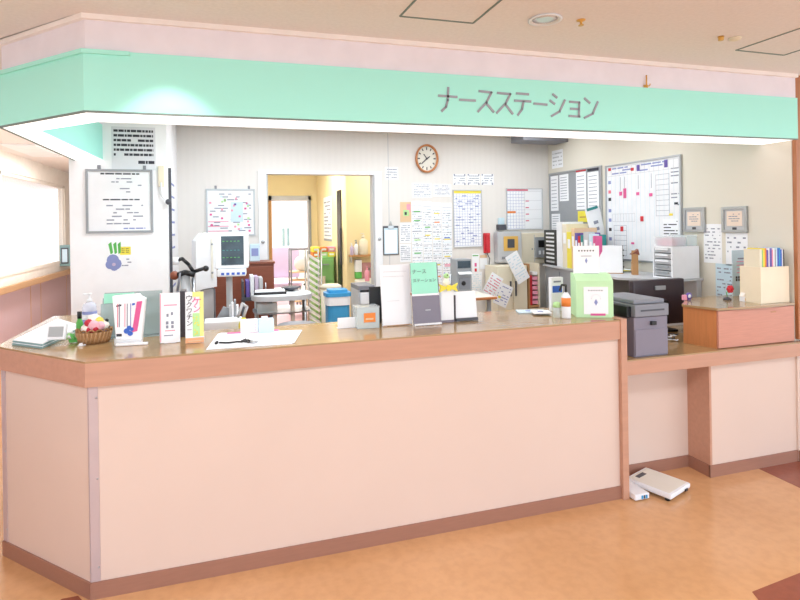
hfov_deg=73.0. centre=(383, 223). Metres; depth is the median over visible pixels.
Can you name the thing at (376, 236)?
door frame
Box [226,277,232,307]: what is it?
monitor stand
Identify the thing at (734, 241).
paper
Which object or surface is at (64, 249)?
upper cabinet
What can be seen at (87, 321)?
pompom
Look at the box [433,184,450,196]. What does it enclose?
paper
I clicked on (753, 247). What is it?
folder
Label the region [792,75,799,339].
trim
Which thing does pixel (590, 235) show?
binder
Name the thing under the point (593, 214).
paper
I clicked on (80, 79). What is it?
overhead sign fascia
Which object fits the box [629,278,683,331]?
monitor
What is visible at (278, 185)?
wall
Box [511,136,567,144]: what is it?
ceiling vent
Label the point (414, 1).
ceiling hatch
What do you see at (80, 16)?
trim
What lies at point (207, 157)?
wall
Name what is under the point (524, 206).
wall calendar
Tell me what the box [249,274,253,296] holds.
binder
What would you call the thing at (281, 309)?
shelf
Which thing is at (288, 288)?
dish
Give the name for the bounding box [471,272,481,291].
paper
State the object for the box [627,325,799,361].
countertop
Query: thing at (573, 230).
binder
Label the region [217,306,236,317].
rack
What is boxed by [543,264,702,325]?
desk
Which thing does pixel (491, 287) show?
sheet
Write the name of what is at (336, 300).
waste bin
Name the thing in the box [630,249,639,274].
wooden house
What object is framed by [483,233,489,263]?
handset
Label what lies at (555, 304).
jar
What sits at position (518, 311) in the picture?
booklet
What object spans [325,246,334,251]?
box
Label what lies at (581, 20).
sprinkler head
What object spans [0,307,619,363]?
countertop
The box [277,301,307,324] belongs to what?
floor
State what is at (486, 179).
paper
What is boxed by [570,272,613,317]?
box
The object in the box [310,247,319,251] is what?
box
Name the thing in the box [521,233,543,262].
control box
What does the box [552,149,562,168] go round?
paper
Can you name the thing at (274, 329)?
folder
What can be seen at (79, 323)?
bottle
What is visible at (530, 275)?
binder
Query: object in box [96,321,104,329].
pompom
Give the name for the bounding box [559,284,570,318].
bottle
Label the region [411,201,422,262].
list
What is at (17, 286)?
handrail
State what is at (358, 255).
shelf
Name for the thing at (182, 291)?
holder
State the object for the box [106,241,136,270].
sticker
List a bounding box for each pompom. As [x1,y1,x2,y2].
[84,319,91,326]
[87,314,100,319]
[88,320,97,329]
[96,317,103,321]
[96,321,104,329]
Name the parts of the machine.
panel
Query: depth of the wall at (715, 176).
3.93 m
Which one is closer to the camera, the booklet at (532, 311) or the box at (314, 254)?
the booklet at (532, 311)
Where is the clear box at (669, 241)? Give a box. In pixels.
[658,238,683,245]
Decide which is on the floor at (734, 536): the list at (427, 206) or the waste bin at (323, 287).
the waste bin at (323, 287)
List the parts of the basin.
bowl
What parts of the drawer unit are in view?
drawer, drawer, drawer, drawer, drawer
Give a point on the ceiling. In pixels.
(669, 31)
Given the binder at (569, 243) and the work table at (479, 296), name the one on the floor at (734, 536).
the work table at (479, 296)
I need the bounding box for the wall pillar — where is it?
[69,122,178,314]
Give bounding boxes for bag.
[66,330,77,342]
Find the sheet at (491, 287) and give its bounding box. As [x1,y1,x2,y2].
[482,272,502,295]
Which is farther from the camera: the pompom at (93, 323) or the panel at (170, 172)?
the panel at (170, 172)
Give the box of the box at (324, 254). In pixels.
[322,252,327,256]
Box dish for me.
[281,286,299,290]
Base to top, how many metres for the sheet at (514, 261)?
0.346 m
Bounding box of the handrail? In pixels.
[0,269,69,295]
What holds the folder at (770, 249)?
in the file box at (760, 285)
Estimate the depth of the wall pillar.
3.94 m
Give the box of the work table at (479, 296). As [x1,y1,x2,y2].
[410,290,496,311]
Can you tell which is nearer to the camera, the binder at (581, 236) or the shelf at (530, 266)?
the binder at (581, 236)
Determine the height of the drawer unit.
0.243 m
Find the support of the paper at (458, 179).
attached to the wall at (207, 157)
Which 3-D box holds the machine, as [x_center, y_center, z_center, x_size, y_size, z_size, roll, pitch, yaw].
[0.703,0.469,4.869,0.147,0.304,0.176,-1,0,-16]
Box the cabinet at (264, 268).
[214,260,274,318]
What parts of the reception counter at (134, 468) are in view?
panel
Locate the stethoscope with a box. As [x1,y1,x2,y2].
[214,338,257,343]
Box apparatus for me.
[282,228,289,245]
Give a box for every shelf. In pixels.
[253,305,310,314]
[349,254,370,262]
[523,262,539,308]
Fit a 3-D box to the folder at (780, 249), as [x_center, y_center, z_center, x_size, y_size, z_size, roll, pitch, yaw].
[2.524,0.328,3.501,0.011,0.325,0.109,-1,0,-16]
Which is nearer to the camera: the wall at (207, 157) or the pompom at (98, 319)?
the pompom at (98, 319)
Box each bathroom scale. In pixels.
[629,467,689,500]
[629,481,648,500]
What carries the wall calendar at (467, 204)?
attached to the wall at (207, 157)
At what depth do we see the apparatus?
11.83 m
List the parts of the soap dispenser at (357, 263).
tank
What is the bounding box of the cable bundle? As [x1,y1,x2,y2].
[668,333,678,340]
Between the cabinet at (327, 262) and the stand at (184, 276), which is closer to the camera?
the stand at (184, 276)
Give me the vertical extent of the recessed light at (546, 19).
0.008 m
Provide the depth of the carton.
4.92 m
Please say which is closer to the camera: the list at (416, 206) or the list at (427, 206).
the list at (416, 206)
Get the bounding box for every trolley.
[251,290,311,325]
[288,247,307,304]
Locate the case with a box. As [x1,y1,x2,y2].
[204,316,241,330]
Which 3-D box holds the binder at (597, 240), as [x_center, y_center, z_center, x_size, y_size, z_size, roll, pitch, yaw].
[1.837,0.263,4.637,0.061,0.315,0.045,-1,0,-6]
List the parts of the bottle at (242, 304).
handle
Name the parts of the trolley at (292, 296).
leg, leg, leg, leg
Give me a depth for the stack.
2.64 m
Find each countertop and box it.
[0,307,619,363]
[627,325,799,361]
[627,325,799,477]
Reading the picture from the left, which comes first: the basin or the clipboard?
the basin
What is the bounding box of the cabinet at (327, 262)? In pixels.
[310,257,333,322]
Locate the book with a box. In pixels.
[254,289,285,294]
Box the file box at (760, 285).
[740,266,788,303]
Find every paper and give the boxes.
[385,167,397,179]
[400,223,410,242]
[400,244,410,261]
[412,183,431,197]
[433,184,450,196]
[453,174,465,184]
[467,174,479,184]
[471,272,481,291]
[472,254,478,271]
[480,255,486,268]
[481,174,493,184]
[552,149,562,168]
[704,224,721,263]
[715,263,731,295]
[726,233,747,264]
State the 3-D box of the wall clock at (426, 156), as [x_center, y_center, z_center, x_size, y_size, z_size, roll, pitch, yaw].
[0.447,-0.674,5.589,0.250,0.296,0.036,-1,0,-16]
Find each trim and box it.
[0,12,797,77]
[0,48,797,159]
[4,113,789,160]
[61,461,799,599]
[387,133,389,264]
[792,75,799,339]
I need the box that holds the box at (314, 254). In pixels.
[310,252,319,256]
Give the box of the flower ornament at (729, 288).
[723,281,733,299]
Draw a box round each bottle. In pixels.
[76,311,82,328]
[82,293,96,324]
[237,302,247,327]
[350,243,353,254]
[354,240,357,254]
[359,233,367,254]
[365,266,369,280]
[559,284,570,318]
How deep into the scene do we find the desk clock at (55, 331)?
2.56 m
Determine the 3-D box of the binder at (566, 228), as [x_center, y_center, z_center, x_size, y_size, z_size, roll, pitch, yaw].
[1.853,0.211,5.222,0.221,0.418,0.090,-1,0,-6]
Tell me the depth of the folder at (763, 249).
3.41 m
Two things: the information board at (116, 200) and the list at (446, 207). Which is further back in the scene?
the list at (446, 207)
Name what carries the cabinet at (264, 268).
on the floor at (734, 536)
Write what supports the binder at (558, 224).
on the desk at (693, 286)
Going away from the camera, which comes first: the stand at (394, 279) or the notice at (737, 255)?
the stand at (394, 279)
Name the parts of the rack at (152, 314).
pane, pane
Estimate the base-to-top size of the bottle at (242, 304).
0.263 m
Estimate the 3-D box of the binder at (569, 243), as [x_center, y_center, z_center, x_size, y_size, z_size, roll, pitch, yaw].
[1.864,0.248,5.127,0.221,0.342,0.089,-1,0,-6]
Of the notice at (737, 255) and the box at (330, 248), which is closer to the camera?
the notice at (737, 255)
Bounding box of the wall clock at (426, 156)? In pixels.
[415,144,438,172]
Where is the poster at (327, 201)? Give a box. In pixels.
[323,196,331,240]
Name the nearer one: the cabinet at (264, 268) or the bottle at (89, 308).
the bottle at (89, 308)
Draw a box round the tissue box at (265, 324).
[258,316,273,332]
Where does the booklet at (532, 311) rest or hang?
on the booklet at (518, 311)
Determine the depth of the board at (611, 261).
4.57 m
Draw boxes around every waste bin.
[320,283,341,322]
[323,288,350,321]
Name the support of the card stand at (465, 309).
on the reception counter at (134, 468)
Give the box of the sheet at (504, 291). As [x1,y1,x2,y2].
[493,282,512,307]
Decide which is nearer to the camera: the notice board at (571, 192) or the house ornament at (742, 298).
the house ornament at (742, 298)
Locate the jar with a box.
[553,302,560,307]
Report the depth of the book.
4.05 m
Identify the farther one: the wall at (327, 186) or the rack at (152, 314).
the wall at (327, 186)
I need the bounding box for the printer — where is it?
[613,292,667,357]
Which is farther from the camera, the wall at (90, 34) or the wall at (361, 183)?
the wall at (361, 183)
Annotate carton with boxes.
[249,244,259,260]
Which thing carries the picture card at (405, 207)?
attached to the wall at (207, 157)
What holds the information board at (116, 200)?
attached to the wall pillar
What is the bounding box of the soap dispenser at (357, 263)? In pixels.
[354,259,361,278]
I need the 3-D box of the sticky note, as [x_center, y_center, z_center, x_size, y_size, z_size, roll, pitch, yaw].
[2.000,-0.072,5.428,0.002,0.110,0.158,-1,0,-16]
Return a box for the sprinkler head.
[576,18,585,26]
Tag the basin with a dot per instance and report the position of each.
(369, 269)
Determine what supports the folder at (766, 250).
in the file box at (760, 285)
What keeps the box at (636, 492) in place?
on the floor at (734, 536)
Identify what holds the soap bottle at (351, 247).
on the shelf at (358, 255)
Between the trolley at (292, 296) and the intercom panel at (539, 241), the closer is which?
the trolley at (292, 296)
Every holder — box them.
[180,289,186,336]
[682,293,691,299]
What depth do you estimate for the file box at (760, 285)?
3.42 m
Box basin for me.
[354,267,370,283]
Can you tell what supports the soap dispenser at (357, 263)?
attached to the wall at (361, 183)
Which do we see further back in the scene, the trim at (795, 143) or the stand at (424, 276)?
the trim at (795, 143)
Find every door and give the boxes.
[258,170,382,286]
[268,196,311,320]
[337,190,341,284]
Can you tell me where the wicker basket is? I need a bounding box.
[75,326,112,344]
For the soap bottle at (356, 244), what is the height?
0.176 m
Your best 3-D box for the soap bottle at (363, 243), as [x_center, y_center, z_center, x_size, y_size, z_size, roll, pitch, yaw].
[-0.242,0.239,6.414,0.110,0.257,0.108,-1,0,-16]
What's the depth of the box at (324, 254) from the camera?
7.02 m
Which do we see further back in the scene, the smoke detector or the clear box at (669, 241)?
the clear box at (669, 241)
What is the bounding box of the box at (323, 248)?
[318,246,327,251]
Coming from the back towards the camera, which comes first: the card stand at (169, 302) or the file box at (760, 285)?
the file box at (760, 285)
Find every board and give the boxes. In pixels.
[85,165,152,233]
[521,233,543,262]
[549,165,602,229]
[599,245,623,273]
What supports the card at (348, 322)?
on the reception counter at (134, 468)
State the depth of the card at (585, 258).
3.15 m
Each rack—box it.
[100,290,161,338]
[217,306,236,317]
[229,299,238,316]
[304,249,321,322]
[544,230,556,265]
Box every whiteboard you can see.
[206,186,254,235]
[605,154,682,262]
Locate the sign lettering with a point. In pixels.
(448, 96)
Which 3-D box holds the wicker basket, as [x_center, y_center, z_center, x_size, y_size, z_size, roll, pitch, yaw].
[-1.403,0.539,2.616,0.166,0.071,0.129,-1,0,-16]
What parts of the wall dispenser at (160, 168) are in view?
arm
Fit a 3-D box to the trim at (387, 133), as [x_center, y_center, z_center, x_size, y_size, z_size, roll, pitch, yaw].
[0.059,0.249,5.488,0.006,2.600,0.003,-1,0,-16]
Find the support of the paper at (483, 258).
attached to the wall at (207, 157)
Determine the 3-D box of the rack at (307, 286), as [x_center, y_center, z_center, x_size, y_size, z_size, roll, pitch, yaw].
[-0.838,0.939,6.474,0.230,1.249,0.270,-1,0,-16]
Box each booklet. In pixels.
[516,309,542,313]
[530,310,551,313]
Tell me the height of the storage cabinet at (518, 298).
1.094 m
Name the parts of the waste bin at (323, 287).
lid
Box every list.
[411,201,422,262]
[423,202,432,261]
[432,202,441,286]
[442,203,451,281]
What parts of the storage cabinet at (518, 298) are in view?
door, handle, door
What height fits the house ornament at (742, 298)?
0.062 m
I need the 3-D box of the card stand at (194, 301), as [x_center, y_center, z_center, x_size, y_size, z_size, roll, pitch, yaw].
[-0.906,0.447,2.587,0.083,0.241,0.056,-1,0,-16]
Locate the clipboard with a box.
[383,221,398,254]
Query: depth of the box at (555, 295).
3.31 m
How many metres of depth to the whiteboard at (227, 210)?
5.04 m
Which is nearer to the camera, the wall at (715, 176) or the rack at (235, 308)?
the rack at (235, 308)
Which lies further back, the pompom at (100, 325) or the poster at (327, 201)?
the poster at (327, 201)
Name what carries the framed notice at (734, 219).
attached to the wall at (715, 176)
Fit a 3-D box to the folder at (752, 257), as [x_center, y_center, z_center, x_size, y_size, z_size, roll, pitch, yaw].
[2.360,0.328,3.452,0.020,0.331,0.109,-1,0,-16]
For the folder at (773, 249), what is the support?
in the file box at (760, 285)
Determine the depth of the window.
6.96 m
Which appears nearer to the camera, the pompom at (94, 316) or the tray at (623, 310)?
the pompom at (94, 316)
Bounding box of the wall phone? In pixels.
[496,218,505,229]
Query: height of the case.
0.148 m
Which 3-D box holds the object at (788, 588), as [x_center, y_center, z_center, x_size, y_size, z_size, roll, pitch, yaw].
[0.907,1.535,2.381,4.509,0.001,1.252,-1,0,-16]
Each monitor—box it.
[214,232,248,276]
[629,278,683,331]
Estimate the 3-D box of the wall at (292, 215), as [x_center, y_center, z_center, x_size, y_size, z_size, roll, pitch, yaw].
[-1.959,0.331,10.160,4.000,2.500,3.600,-1,0,-16]
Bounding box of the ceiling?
[0,0,799,189]
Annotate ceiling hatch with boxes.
[399,0,501,23]
[735,28,799,55]
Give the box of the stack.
[12,318,75,348]
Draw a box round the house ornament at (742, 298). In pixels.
[739,292,745,301]
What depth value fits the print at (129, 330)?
2.55 m
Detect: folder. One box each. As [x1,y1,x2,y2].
[227,329,278,333]
[744,249,761,266]
[747,248,764,266]
[753,247,769,266]
[754,247,771,266]
[758,247,774,266]
[766,250,768,266]
[777,249,778,265]
[780,249,781,265]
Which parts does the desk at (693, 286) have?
leg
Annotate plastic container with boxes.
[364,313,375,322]
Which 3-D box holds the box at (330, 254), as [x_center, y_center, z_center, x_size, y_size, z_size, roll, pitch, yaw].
[-0.708,0.400,7.140,0.096,0.065,0.202,-1,0,-16]
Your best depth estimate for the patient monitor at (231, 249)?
3.78 m
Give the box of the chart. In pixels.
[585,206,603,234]
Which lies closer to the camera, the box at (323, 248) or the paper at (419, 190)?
the paper at (419, 190)
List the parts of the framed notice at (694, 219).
panel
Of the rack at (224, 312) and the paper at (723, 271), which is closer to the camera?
the rack at (224, 312)
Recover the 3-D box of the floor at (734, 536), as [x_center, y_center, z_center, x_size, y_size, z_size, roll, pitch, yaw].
[-0.772,1.613,4.457,13.000,0.100,19.000,-1,0,-16]
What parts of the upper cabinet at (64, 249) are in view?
label plate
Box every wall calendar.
[453,190,482,246]
[506,188,542,229]
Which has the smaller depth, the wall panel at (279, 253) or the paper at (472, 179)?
the paper at (472, 179)
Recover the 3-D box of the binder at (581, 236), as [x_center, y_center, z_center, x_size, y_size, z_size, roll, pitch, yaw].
[1.892,0.260,4.871,0.221,0.319,0.050,-1,0,-6]
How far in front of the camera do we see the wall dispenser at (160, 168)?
4.00 m
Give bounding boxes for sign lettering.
[438,87,598,118]
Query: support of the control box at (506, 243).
attached to the wall at (207, 157)
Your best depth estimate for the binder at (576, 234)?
4.96 m
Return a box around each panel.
[168,168,175,292]
[272,246,304,304]
[535,237,543,257]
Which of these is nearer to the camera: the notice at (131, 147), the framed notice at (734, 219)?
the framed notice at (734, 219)
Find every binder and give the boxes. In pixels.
[245,279,249,296]
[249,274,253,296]
[254,275,258,289]
[258,276,262,289]
[530,275,531,304]
[556,222,582,266]
[562,224,587,267]
[567,232,571,268]
[571,228,596,268]
[575,233,599,245]
[580,235,605,245]
[583,232,594,245]
[589,234,598,245]
[593,236,601,256]
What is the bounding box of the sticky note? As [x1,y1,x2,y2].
[578,211,586,221]
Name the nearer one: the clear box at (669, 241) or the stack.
the stack
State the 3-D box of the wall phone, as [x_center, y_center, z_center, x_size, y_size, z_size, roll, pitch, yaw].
[1.265,0.004,5.820,0.096,0.130,0.050,-1,0,-16]
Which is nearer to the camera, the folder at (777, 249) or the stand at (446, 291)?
the stand at (446, 291)
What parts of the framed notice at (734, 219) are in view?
panel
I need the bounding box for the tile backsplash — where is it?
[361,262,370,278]
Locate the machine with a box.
[450,258,471,291]
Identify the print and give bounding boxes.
[116,301,141,336]
[387,271,410,325]
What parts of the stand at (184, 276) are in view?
knob, knob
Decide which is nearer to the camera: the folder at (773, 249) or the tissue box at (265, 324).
the tissue box at (265, 324)
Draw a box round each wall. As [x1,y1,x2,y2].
[0,150,70,343]
[1,20,795,123]
[176,126,548,316]
[268,175,317,246]
[272,201,307,289]
[317,176,354,316]
[354,176,370,279]
[548,138,798,340]
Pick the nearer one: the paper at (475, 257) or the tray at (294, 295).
the tray at (294, 295)
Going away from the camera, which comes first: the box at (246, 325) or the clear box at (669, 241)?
the box at (246, 325)
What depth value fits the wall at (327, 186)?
6.67 m
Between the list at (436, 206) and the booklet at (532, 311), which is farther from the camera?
the list at (436, 206)
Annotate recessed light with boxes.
[0,143,61,156]
[528,13,562,25]
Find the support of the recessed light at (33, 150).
in the ceiling
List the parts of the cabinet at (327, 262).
drawer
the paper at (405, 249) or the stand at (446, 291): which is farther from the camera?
the paper at (405, 249)
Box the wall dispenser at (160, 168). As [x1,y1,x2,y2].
[158,166,171,204]
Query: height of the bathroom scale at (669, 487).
0.050 m
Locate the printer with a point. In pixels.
(646, 316)
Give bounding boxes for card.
[337,317,356,328]
[400,202,410,221]
[573,246,598,272]
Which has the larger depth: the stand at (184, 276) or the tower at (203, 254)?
the tower at (203, 254)
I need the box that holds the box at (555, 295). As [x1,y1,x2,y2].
[548,277,562,310]
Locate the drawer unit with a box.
[653,245,699,278]
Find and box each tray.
[115,342,147,345]
[251,290,311,301]
[613,303,630,317]
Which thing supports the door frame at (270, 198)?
in the wall at (278, 185)
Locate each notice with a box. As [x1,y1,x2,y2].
[111,126,155,169]
[683,207,705,231]
[721,206,748,232]
[732,250,743,295]
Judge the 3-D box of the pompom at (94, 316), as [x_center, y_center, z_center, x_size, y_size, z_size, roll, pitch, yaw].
[-1.413,0.473,2.637,0.065,0.066,0.064,-1,0,-16]
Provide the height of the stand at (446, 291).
0.272 m
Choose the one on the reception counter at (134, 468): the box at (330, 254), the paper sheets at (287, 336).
the paper sheets at (287, 336)
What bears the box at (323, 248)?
on the box at (324, 254)
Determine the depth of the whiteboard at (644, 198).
4.65 m
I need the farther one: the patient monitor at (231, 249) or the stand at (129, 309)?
the patient monitor at (231, 249)
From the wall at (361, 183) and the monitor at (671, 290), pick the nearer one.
the monitor at (671, 290)
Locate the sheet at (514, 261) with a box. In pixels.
[505,250,529,284]
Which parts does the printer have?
lid, door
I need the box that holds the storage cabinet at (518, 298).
[485,264,526,311]
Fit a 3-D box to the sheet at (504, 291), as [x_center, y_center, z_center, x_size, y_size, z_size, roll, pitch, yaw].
[1.145,0.684,5.181,0.225,0.254,0.004,-1,0,-16]
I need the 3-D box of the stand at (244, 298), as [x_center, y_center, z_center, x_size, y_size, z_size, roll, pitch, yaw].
[-1.049,1.016,4.508,0.254,1.100,0.250,-1,0,-16]
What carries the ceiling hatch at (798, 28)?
attached to the ceiling
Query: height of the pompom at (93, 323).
0.054 m
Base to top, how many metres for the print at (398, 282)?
0.289 m
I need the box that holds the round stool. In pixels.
[277,320,315,325]
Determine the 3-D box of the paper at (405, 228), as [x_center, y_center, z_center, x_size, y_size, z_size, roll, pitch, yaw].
[0.223,0.096,5.537,0.119,0.205,0.002,-1,0,-16]
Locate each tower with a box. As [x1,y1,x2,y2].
[191,233,216,321]
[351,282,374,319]
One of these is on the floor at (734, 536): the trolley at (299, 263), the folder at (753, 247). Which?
the trolley at (299, 263)
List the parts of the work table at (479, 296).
leg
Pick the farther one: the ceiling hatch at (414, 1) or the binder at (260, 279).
the binder at (260, 279)
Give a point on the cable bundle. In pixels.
(673, 335)
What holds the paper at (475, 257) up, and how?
attached to the wall at (207, 157)
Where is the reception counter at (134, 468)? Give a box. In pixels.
[0,307,629,599]
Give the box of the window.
[0,171,63,276]
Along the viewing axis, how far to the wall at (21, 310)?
7.17 m
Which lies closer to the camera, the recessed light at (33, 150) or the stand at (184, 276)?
the stand at (184, 276)
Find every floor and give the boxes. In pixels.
[0,302,799,599]
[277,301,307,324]
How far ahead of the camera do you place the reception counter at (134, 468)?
2.52 m
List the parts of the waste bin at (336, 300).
lid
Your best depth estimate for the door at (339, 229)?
6.76 m
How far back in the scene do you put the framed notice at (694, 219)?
4.14 m
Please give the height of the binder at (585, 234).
0.347 m
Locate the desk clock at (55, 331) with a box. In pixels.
[46,324,67,339]
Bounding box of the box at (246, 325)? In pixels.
[240,318,257,332]
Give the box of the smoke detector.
[717,35,741,40]
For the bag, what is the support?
on the reception counter at (134, 468)
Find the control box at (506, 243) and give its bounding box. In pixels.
[494,231,521,262]
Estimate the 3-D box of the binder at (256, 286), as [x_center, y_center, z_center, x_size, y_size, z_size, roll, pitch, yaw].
[-1.065,0.516,4.500,0.030,0.160,0.200,-1,0,-16]
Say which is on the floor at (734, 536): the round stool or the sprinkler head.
the round stool
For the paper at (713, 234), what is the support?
attached to the wall at (715, 176)
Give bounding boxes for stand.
[112,293,147,345]
[160,292,179,342]
[170,257,208,292]
[185,291,203,342]
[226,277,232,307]
[241,279,272,317]
[379,264,411,325]
[410,262,441,325]
[439,273,457,322]
[454,291,477,321]
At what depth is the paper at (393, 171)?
5.50 m
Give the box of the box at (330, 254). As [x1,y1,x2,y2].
[328,252,334,256]
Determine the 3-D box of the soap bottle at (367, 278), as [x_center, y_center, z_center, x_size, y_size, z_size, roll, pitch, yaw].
[-0.190,0.569,6.167,0.053,0.172,0.052,-1,0,-16]
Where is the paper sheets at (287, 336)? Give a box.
[206,330,301,349]
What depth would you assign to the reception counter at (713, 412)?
3.32 m
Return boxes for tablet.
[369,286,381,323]

